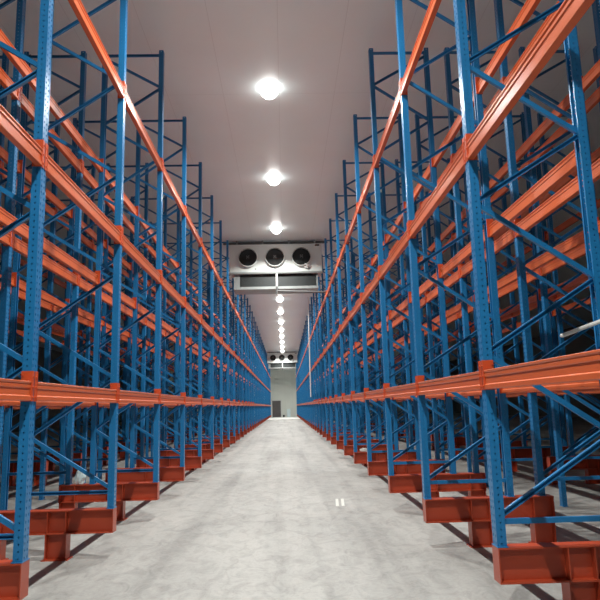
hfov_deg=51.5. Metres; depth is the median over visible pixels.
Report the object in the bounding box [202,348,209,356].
crossbeam
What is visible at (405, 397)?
crossbeam
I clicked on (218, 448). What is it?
girder
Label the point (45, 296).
crossbeam
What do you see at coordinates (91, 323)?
crossbeam
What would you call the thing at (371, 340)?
crossbeam
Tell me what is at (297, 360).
frame
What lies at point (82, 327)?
frame
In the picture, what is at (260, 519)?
floor
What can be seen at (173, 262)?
crossbeam
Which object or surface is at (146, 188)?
frame
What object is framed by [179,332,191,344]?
crossbeam
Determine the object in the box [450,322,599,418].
wall
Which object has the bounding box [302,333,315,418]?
frame
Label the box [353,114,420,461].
frame
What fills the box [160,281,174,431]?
frame
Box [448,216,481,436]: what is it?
frame
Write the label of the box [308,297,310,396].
downpipe
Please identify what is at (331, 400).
crossbeam
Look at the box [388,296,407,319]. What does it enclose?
crossbeam
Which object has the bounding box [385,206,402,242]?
crossbeam
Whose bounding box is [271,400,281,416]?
door
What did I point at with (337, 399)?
crossbeam
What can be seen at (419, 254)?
frame
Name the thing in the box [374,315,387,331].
crossbeam
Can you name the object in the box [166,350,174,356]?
crossbeam
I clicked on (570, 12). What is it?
crossbeam
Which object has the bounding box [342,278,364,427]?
frame
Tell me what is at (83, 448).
frame
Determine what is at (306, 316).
frame
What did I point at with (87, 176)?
crossbeam
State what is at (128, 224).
crossbeam
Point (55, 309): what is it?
crossbeam
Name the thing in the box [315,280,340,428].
frame
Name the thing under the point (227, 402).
crossbeam
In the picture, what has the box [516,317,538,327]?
crossbeam
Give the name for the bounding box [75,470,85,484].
plastic bag
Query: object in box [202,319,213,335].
crossbeam
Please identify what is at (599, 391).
crossbeam
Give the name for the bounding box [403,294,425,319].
crossbeam
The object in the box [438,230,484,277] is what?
crossbeam
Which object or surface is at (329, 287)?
crossbeam
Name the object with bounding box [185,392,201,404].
crossbeam
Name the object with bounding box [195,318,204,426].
frame
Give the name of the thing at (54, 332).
crossbeam
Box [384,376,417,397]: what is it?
crossbeam
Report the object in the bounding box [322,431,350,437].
girder
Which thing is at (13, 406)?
crossbeam
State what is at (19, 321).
crossbeam
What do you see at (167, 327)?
crossbeam
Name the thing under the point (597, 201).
crossbeam
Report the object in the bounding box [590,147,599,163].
crossbeam
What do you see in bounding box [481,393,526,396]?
crossbeam
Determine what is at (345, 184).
frame
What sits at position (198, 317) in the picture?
crossbeam
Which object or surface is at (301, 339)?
frame
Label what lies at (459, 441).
girder
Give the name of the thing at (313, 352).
frame
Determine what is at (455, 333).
crossbeam
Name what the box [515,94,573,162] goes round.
crossbeam
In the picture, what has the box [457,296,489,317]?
crossbeam
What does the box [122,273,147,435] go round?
frame
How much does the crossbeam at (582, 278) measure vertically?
0.235 m
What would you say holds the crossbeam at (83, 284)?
attached to the frame at (75, 121)
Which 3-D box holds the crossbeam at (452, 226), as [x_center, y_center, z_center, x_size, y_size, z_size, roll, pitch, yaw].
[3.521,-1.755,14.338,0.090,0.235,2.477,-1,-10,-2]
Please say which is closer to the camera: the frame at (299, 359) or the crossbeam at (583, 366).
the crossbeam at (583, 366)
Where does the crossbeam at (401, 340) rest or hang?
attached to the frame at (362, 239)
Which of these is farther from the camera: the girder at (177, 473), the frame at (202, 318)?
the frame at (202, 318)
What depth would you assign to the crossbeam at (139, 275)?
19.21 m
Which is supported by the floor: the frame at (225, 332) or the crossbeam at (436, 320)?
the frame at (225, 332)
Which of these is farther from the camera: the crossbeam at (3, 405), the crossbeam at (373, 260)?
the crossbeam at (373, 260)
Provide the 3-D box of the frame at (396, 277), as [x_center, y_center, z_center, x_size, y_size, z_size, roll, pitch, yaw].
[5.366,2.450,30.153,1.045,7.240,0.100,-1,-10,-2]
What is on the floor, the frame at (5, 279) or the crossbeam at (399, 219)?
the frame at (5, 279)
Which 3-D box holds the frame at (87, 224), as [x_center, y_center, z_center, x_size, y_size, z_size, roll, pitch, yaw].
[-7.052,1.028,19.953,1.045,7.240,0.100,-1,-10,-2]
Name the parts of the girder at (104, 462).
stub post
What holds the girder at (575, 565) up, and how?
on the floor
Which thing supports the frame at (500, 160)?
on the girder at (515, 453)
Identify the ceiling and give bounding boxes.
[0,0,599,368]
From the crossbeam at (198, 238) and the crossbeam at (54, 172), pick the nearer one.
the crossbeam at (54, 172)
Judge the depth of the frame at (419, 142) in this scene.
12.66 m
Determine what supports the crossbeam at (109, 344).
attached to the frame at (109, 239)
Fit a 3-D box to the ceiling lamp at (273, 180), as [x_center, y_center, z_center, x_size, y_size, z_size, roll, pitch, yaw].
[-0.741,-3.356,17.586,0.430,0.232,0.430,-1,-10,-2]
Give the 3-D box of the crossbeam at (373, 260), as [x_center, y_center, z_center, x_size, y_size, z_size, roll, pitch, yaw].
[2.124,-1.305,16.765,0.090,0.235,2.477,-1,-10,-2]
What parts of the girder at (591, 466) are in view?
plate, stub post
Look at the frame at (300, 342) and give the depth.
59.53 m
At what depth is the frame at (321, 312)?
39.50 m
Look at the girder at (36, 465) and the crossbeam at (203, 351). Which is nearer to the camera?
the girder at (36, 465)
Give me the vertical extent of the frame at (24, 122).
7.780 m
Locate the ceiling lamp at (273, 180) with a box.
[266,175,280,185]
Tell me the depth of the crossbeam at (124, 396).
8.39 m
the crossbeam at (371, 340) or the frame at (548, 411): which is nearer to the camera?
the frame at (548, 411)
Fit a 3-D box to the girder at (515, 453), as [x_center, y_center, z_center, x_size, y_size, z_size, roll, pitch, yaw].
[5.580,3.758,14.711,1.520,0.540,0.190,-1,-10,-2]
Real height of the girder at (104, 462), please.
0.540 m
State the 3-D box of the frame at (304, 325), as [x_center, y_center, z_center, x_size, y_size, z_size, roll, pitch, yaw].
[0.939,5.488,47.287,1.045,7.240,0.100,-1,-10,-2]
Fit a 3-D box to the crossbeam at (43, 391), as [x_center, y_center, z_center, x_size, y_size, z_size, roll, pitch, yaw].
[-2.163,0.893,6.139,0.090,0.235,2.477,-1,-10,-2]
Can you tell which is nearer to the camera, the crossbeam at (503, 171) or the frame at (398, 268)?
the crossbeam at (503, 171)
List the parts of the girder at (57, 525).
stiffener plate, stub post, stiffener plate, stub post, stiffener plate, plate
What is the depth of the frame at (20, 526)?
5.03 m
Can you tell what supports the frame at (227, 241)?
on the girder at (226, 443)
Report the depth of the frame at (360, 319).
44.70 m
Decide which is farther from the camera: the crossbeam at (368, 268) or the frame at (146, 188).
the crossbeam at (368, 268)
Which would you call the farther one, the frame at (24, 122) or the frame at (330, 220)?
the frame at (330, 220)
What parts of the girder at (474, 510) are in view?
plate, stiffener plate, stub post, stiffener plate, stiffener plate, stub post, plate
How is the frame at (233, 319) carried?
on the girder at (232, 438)
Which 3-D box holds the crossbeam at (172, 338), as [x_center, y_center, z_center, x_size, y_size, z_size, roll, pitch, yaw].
[-3.843,1.133,18.743,0.090,0.235,2.477,-1,-10,-2]
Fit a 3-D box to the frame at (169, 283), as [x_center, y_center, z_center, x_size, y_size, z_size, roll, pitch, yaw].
[-5.940,2.953,29.798,1.045,7.780,0.100,-1,-10,-2]
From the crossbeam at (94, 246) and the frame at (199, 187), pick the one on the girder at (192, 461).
the frame at (199, 187)
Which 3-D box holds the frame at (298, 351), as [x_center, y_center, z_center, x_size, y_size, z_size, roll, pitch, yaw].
[0.413,9.286,69.458,1.045,7.240,0.100,-1,-10,-2]
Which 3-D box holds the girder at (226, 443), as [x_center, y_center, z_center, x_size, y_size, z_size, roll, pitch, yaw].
[-3.230,5.205,21.866,1.520,0.540,0.190,-1,-10,-2]
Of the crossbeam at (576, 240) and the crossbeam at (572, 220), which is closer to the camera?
the crossbeam at (576, 240)
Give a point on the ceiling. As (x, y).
(218, 54)
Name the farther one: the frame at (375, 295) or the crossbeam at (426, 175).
the frame at (375, 295)
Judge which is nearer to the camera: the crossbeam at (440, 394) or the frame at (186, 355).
the crossbeam at (440, 394)
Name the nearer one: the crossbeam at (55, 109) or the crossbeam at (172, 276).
the crossbeam at (55, 109)
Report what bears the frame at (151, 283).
on the girder
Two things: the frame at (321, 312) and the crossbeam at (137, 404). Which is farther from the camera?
the frame at (321, 312)
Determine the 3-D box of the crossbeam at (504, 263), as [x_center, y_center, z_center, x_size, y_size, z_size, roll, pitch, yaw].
[6.083,-0.967,19.338,0.090,0.235,2.477,-1,-10,-2]
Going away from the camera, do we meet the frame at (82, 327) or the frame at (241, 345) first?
the frame at (82, 327)
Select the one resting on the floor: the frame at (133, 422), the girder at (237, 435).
the girder at (237, 435)
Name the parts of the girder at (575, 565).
plate, stiffener plate, stub post, stiffener plate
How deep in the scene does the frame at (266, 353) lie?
71.56 m
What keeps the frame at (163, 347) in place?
on the floor
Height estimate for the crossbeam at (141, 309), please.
0.235 m
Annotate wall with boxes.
[0,339,130,432]
[138,362,445,419]
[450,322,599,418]
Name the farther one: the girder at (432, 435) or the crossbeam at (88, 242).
the girder at (432, 435)
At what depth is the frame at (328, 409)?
37.35 m
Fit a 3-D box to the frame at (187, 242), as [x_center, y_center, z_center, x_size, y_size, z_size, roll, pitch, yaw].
[-4.426,1.659,22.445,1.045,7.780,0.100,-1,-10,-2]
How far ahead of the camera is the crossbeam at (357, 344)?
21.94 m
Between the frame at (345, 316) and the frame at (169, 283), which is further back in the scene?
the frame at (345, 316)
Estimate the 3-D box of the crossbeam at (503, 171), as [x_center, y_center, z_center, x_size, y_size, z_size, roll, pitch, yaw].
[3.580,-2.177,11.875,0.090,0.235,2.477,-1,-10,-2]
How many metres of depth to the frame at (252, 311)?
39.61 m
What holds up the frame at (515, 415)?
on the girder at (515, 443)
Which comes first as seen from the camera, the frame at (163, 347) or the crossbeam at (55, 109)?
the crossbeam at (55, 109)
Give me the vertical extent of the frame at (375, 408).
7.780 m
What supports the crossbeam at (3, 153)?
attached to the frame at (24, 122)
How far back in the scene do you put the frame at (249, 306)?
37.18 m
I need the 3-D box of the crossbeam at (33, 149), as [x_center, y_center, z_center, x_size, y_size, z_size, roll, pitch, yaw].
[-2.153,-1.426,3.999,0.090,0.235,2.477,-1,-10,-2]
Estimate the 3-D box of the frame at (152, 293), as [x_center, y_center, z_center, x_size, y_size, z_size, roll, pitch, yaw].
[-7.345,3.137,32.271,1.045,7.240,0.100,-1,-10,-2]
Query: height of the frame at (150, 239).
7.780 m
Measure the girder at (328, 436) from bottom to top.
0.540 m
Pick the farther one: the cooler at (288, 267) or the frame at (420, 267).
the frame at (420, 267)
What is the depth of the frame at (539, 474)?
7.70 m
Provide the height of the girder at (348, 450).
0.540 m
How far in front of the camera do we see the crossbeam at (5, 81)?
7.64 m
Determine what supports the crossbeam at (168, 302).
attached to the frame at (187, 258)
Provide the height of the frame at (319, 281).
7.240 m
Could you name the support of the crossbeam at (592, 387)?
attached to the frame at (539, 474)
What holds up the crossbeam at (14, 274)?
attached to the frame at (5, 279)
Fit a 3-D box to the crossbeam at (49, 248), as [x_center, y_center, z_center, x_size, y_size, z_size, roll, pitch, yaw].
[-3.254,-0.562,8.899,0.090,0.235,2.477,-1,-10,-2]
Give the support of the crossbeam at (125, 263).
attached to the frame at (163, 347)
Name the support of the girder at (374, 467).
on the floor
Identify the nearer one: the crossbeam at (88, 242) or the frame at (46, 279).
the crossbeam at (88, 242)
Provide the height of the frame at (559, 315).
7.240 m
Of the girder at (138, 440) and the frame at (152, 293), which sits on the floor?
the girder at (138, 440)
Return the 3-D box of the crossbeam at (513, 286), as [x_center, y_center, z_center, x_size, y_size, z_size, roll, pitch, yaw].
[3.983,-0.293,11.562,0.090,0.235,2.477,-1,-10,-2]
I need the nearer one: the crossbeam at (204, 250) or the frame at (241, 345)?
the crossbeam at (204, 250)
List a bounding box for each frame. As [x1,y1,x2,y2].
[0,0,25,478]
[0,0,53,563]
[0,51,86,509]
[0,52,8,206]
[0,118,59,499]
[0,167,31,454]
[30,0,127,509]
[34,199,69,447]
[40,164,95,483]
[58,118,116,496]
[59,224,96,447]
[76,199,114,450]
[87,244,113,439]
[89,50,163,483]
[97,163,148,482]
[103,223,140,463]
[106,260,133,435]
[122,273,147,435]
[123,242,155,456]
[125,196,166,467]
[130,116,186,467]
[137,283,152,430]
[139,259,168,448]
[145,221,180,456]
[149,293,168,428]
[159,162,201,456]
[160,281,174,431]
[165,242,189,436]
[167,283,187,444]
[174,258,197,444]
[174,300,192,427]
[175,195,213,448]
[185,270,207,444]
[189,220,222,444]
[192,306,205,433]
[192,329,204,421]
[193,281,214,439]
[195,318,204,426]
[202,240,229,439]
[202,290,219,426]
[206,299,224,433]
[208,258,234,436]
[215,271,239,433]
[217,313,232,425]
[217,332,225,426]
[222,281,243,430]
[223,324,235,415]
[226,291,246,428]
[230,298,249,427]
[232,336,244,419]
[234,305,251,425]
[237,311,253,424]
[239,317,255,423]
[243,322,257,422]
[244,326,258,421]
[246,330,259,420]
[249,334,261,420]
[250,337,262,419]
[251,340,263,419]
[253,343,264,418]
[255,345,264,413]
[255,347,265,417]
[257,350,266,416]
[258,353,267,414]
[258,354,267,416]
[263,360,268,407]
[297,360,306,414]
[298,351,308,409]
[299,346,309,416]
[299,359,307,416]
[300,342,309,417]
[300,348,311,413]
[301,339,313,417]
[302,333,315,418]
[302,336,315,418]
[303,329,318,419]
[304,325,318,420]
[305,321,321,421]
[306,316,324,422]
[308,312,326,423]
[309,304,329,424]
[311,296,332,425]
[313,289,335,426]
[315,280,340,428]
[318,267,346,430]
[318,333,333,422]
[321,255,352,433]
[322,325,338,422]
[324,238,359,436]
[329,218,365,440]
[331,304,352,422]
[334,296,357,432]
[335,193,381,445]
[338,289,363,432]
[342,160,397,451]
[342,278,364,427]
[345,316,364,427]
[350,268,377,436]
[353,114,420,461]
[353,254,386,442]
[358,295,381,432]
[360,304,374,421]
[360,319,377,417]
[362,239,398,443]
[365,292,382,422]
[368,48,456,475]
[371,281,397,429]
[372,219,409,441]
[376,268,407,441]
[380,192,430,458]
[390,254,414,427]
[391,288,413,421]
[395,0,514,498]
[395,159,456,472]
[396,237,433,447]
[396,277,412,423]
[406,267,438,428]
[415,114,488,486]
[418,218,453,432]
[419,254,453,425]
[425,191,478,459]
[431,236,469,433]
[444,47,533,472]
[447,158,510,472]
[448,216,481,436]
[453,0,599,547]
[482,199,526,440]
[486,112,555,455]
[494,0,599,495]
[498,158,566,446]
[518,47,599,506]
[537,113,599,455]
[592,0,599,59]
[593,46,599,108]
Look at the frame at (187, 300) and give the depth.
32.34 m
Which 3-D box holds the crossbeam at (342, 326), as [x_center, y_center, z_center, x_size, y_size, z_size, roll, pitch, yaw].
[1.188,0.607,16.415,0.090,0.235,2.477,-1,-10,-2]
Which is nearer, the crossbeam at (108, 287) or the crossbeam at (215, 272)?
the crossbeam at (108, 287)
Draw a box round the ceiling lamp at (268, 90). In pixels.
[259,82,279,99]
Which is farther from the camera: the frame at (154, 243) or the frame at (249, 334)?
the frame at (249, 334)
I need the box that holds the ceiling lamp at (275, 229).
[270,226,281,233]
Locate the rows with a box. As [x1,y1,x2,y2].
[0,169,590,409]
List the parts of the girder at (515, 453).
stub post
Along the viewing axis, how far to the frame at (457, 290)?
15.13 m
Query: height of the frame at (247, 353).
7.240 m
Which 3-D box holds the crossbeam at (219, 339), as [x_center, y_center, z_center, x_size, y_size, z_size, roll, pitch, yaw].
[-2.504,1.105,18.779,0.090,0.235,2.477,-1,-10,-2]
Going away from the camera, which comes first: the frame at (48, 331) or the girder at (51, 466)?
the frame at (48, 331)
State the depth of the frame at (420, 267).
27.42 m
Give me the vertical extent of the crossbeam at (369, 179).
0.235 m
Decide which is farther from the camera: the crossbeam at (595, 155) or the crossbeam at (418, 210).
the crossbeam at (418, 210)
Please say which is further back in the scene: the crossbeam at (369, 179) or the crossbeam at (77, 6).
the crossbeam at (369, 179)
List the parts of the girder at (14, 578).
plate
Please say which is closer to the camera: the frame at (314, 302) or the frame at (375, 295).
the frame at (314, 302)
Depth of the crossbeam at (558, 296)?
12.39 m
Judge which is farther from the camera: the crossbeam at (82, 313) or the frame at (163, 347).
the frame at (163, 347)
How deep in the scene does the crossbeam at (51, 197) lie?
11.87 m
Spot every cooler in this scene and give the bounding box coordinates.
[223,240,325,294]
[267,352,297,369]
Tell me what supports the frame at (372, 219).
on the floor
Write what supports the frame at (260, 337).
on the girder
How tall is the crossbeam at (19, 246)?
0.235 m
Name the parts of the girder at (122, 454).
stub post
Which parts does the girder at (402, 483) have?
plate, stub post, stub post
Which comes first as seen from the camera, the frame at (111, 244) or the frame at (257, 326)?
the frame at (111, 244)
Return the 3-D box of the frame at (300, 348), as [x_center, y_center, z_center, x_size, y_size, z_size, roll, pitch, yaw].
[0.589,8.020,62.068,1.045,7.240,0.100,-1,-10,-2]
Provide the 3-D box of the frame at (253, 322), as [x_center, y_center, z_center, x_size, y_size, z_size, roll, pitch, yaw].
[-3.619,5.163,44.698,1.045,7.240,0.100,-1,-10,-2]
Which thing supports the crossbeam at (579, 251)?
attached to the frame at (559, 453)
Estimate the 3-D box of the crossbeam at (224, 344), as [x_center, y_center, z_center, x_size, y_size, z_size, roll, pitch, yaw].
[-2.562,1.527,21.243,0.090,0.235,2.477,-1,-10,-2]
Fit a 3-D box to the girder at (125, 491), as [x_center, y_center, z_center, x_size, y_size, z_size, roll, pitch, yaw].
[-2.938,3.095,9.549,1.520,0.540,0.190,-1,-10,-2]
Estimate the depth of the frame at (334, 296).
34.87 m
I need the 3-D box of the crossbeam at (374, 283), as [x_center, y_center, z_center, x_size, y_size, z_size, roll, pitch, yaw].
[1.305,-0.236,11.488,0.090,0.235,2.477,-1,-10,-2]
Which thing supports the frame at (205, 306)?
on the floor
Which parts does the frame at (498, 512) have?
plate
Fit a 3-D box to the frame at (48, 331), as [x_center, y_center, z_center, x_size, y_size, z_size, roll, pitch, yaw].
[-5.531,0.000,12.554,1.054,7.780,0.140,-1,-10,-2]
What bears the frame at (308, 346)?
on the girder
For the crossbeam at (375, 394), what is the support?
attached to the frame at (449, 422)
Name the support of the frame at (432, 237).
on the girder at (432, 435)
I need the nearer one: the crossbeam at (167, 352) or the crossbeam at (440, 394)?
the crossbeam at (440, 394)
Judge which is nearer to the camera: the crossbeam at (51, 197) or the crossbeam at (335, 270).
the crossbeam at (51, 197)
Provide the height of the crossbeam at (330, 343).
0.235 m
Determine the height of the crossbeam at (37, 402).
0.235 m
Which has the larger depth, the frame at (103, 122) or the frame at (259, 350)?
the frame at (259, 350)
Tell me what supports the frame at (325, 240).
on the girder at (333, 439)
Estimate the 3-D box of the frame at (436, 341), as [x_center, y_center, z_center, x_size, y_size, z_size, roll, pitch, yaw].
[4.326,0.635,17.754,1.045,7.780,0.100,-1,-10,-2]
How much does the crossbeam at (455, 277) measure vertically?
0.235 m
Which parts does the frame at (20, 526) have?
plate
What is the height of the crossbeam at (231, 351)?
0.235 m
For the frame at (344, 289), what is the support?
on the floor
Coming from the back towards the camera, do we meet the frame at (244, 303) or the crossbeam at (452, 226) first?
the frame at (244, 303)
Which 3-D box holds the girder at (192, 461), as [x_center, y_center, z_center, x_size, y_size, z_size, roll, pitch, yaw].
[-3.055,3.939,14.475,1.520,0.540,0.190,-1,-10,-2]
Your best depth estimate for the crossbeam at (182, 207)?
11.57 m
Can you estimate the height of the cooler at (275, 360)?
2.200 m
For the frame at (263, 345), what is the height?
7.240 m
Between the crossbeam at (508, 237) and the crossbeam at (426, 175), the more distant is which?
the crossbeam at (426, 175)
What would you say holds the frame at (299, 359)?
on the girder
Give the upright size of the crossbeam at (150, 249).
0.235 m
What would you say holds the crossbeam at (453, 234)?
attached to the frame at (548, 411)
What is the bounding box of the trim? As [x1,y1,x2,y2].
[267,417,299,419]
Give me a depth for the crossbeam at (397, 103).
9.15 m
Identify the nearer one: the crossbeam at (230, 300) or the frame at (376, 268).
the crossbeam at (230, 300)
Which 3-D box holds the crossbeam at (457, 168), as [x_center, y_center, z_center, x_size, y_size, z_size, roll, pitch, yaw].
[1.422,-1.081,6.562,0.090,0.235,2.477,-1,-10,-2]
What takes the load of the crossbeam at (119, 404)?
attached to the frame at (103, 122)
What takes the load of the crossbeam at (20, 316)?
attached to the frame at (48, 331)
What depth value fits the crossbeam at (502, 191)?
11.99 m
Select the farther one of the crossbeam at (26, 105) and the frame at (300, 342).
the frame at (300, 342)
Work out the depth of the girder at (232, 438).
24.36 m
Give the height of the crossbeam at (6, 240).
0.235 m
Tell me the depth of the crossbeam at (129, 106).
9.02 m
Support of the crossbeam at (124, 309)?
attached to the frame at (146, 188)
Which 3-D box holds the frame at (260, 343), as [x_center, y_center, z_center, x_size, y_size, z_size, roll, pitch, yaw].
[-3.970,7.695,59.478,1.045,7.240,0.100,-1,-10,-2]
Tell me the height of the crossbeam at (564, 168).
0.235 m
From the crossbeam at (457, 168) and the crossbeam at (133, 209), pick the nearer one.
the crossbeam at (457, 168)
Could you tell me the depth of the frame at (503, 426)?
7.70 m
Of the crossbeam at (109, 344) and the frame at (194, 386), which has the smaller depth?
the crossbeam at (109, 344)
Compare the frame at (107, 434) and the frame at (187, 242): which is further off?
the frame at (107, 434)
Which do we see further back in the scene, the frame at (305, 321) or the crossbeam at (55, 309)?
the frame at (305, 321)
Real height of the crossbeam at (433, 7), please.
0.235 m
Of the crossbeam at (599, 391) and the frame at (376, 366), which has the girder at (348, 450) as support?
the frame at (376, 366)
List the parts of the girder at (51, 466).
stub post, stub post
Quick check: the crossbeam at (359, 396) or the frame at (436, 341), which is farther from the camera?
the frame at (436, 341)
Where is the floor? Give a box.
[0,413,599,599]
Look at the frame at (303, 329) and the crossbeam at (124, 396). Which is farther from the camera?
the frame at (303, 329)
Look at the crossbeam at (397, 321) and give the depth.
16.12 m
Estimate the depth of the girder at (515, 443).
17.18 m
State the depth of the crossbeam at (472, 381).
5.91 m
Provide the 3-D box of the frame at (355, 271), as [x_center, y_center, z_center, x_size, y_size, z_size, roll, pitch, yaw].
[2.812,1.929,25.107,1.045,7.780,0.100,-1,-10,-2]
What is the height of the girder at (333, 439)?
0.540 m
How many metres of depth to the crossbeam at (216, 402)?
18.61 m
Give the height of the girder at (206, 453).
0.540 m
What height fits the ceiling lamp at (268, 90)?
0.232 m
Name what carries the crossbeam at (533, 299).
attached to the frame at (548, 411)
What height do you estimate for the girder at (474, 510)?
0.540 m
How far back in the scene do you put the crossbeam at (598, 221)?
7.72 m
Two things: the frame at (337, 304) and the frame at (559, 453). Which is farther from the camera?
the frame at (337, 304)
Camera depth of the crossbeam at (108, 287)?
11.74 m
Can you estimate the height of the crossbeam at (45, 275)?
0.235 m
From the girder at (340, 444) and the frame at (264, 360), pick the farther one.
the frame at (264, 360)
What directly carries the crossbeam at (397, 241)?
attached to the frame at (415, 206)
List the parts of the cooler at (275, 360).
panel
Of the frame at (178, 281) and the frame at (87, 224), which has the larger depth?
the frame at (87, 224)
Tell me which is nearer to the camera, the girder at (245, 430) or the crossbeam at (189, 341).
the crossbeam at (189, 341)
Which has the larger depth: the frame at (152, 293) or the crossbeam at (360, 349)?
the frame at (152, 293)
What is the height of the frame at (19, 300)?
7.240 m
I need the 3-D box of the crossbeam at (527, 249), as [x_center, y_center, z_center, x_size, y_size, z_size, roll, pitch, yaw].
[6.141,-1.389,16.875,0.090,0.235,2.477,-1,-10,-2]
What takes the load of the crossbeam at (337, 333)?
attached to the frame at (376, 366)
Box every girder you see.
[0,460,47,486]
[0,507,116,561]
[0,559,29,599]
[34,453,81,474]
[58,447,107,464]
[58,481,159,520]
[87,442,124,458]
[105,466,184,495]
[106,439,144,453]
[136,456,201,481]
[160,449,213,470]
[174,444,222,461]
[187,440,229,455]
[197,436,235,442]
[206,434,239,439]
[214,431,243,436]
[217,429,246,440]
[319,429,350,434]
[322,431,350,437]
[326,433,363,440]
[331,436,372,444]
[336,439,384,457]
[344,444,398,465]
[353,452,415,475]
[367,459,445,475]
[388,472,485,510]
[422,494,556,547]
[431,433,462,449]
[454,437,481,454]
[478,441,527,458]
[492,541,599,599]
[510,446,567,471]
[546,455,599,484]
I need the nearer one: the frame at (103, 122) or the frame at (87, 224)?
the frame at (103, 122)
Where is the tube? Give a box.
[560,319,599,337]
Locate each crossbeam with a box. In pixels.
[0,29,36,92]
[0,67,19,100]
[0,104,44,167]
[0,146,22,173]
[0,207,28,240]
[0,227,11,246]
[0,247,26,265]
[0,272,16,286]
[0,283,51,310]
[0,371,34,401]
[0,400,19,404]
[2,162,55,215]
[3,405,71,405]
[8,329,23,336]
[9,312,46,325]
[9,315,23,324]
[12,232,78,285]
[13,406,65,407]
[19,277,69,309]
[20,86,82,172]
[25,162,72,217]
[34,371,117,402]
[36,401,96,405]
[39,327,64,337]
[39,337,63,345]
[42,271,66,288]
[43,238,99,284]
[44,143,121,243]
[50,88,103,171]
[52,304,89,325]
[52,324,81,338]
[56,208,92,248]
[68,0,125,99]
[71,307,104,325]
[74,218,106,248]
[78,275,111,306]
[82,161,114,212]
[83,333,106,346]
[90,321,111,335]
[93,240,112,266]
[98,402,134,405]
[102,278,136,308]
[105,161,137,215]
[106,323,130,337]
[108,240,131,269]
[108,343,126,352]
[118,383,159,403]
[120,334,138,343]
[121,227,161,283]
[121,304,145,324]
[122,268,139,287]
[123,213,147,247]
[125,84,162,171]
[131,334,149,345]
[133,268,150,286]
[136,403,153,405]
[138,304,154,322]
[138,343,154,352]
[139,213,155,242]
[146,318,165,336]
[147,245,166,269]
[160,389,184,404]
[161,270,185,307]
[162,320,178,335]
[162,404,177,405]
[163,160,185,215]
[163,245,178,269]
[166,298,175,310]
[166,332,180,344]
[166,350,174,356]
[167,266,180,284]
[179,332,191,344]
[180,268,191,285]
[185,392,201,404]
[186,207,201,246]
[186,302,201,323]
[202,242,213,268]
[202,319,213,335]
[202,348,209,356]
[202,396,213,404]
[213,261,221,285]
[214,331,222,343]
[214,398,222,404]
[222,280,228,298]
[222,337,228,350]
[223,399,229,404]
[229,296,234,308]
[229,345,234,356]
[326,280,330,296]
[328,336,332,348]
[329,396,334,402]
[331,263,337,282]
[333,328,339,341]
[335,395,341,401]
[337,241,345,266]
[339,316,348,332]
[342,393,351,401]
[345,203,356,243]
[348,296,360,320]
[351,391,364,400]
[355,339,361,347]
[356,157,373,212]
[357,346,362,353]
[360,269,378,303]
[364,260,370,280]
[364,383,384,399]
[366,326,373,339]
[367,337,373,345]
[371,241,384,265]
[373,81,400,167]
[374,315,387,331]
[378,222,408,279]
[383,235,398,259]
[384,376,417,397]
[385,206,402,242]
[387,311,402,331]
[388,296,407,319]
[390,279,400,293]
[393,337,403,346]
[393,396,412,399]
[399,203,419,237]
[400,0,441,95]
[403,159,430,211]
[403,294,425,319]
[408,137,465,238]
[408,268,436,302]
[415,393,444,397]
[416,361,482,394]
[417,242,434,263]
[420,156,451,209]
[421,315,439,330]
[425,265,459,302]
[429,234,451,262]
[431,81,474,166]
[433,313,457,330]
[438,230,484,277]
[440,208,465,242]
[445,296,472,318]
[446,389,496,396]
[448,327,462,338]
[451,80,501,162]
[452,212,482,240]
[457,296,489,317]
[459,221,514,277]
[464,0,594,161]
[467,162,507,210]
[468,391,527,395]
[473,269,516,301]
[475,0,540,93]
[481,349,599,389]
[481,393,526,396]
[486,141,580,237]
[486,260,506,278]
[490,154,529,205]
[490,313,511,325]
[491,325,511,335]
[498,268,539,298]
[499,295,536,316]
[499,380,599,392]
[501,1,558,85]
[511,234,542,262]
[512,295,554,316]
[514,158,599,237]
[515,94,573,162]
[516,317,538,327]
[525,230,588,274]
[528,387,599,392]
[529,80,599,162]
[537,388,599,393]
[538,274,588,299]
[540,235,599,275]
[544,208,585,239]
[552,297,594,315]
[555,283,593,299]
[557,391,599,394]
[581,59,599,92]
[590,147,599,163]
[596,198,599,208]
[597,217,599,234]
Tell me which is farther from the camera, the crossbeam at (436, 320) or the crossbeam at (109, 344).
the crossbeam at (109, 344)
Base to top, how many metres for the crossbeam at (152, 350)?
0.235 m
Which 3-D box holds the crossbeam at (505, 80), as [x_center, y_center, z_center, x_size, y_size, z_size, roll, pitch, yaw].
[2.712,-3.001,6.921,0.090,0.235,2.477,-1,-10,-2]
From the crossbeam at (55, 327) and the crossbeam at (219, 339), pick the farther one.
the crossbeam at (219, 339)
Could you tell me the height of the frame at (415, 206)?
7.780 m
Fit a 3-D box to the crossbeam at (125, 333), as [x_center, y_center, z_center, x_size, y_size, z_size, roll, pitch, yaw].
[-4.769,0.732,16.253,0.090,0.235,2.477,-1,-10,-2]
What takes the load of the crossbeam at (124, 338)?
attached to the frame at (82, 327)
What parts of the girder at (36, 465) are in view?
stub post, stub post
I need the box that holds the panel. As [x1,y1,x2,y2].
[287,409,290,416]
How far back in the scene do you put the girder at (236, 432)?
29.29 m
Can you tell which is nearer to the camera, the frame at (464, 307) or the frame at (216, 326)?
the frame at (464, 307)
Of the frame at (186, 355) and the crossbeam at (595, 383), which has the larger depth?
the frame at (186, 355)
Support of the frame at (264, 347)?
on the girder
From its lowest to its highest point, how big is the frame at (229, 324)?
7.780 m
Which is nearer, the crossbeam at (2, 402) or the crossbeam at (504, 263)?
the crossbeam at (2, 402)
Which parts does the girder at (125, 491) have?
plate, stub post, stub post, stiffener plate, plate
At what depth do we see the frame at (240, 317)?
42.17 m
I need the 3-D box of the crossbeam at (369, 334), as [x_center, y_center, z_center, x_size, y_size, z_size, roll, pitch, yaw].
[2.114,1.009,18.906,0.090,0.235,2.477,-1,-10,-2]

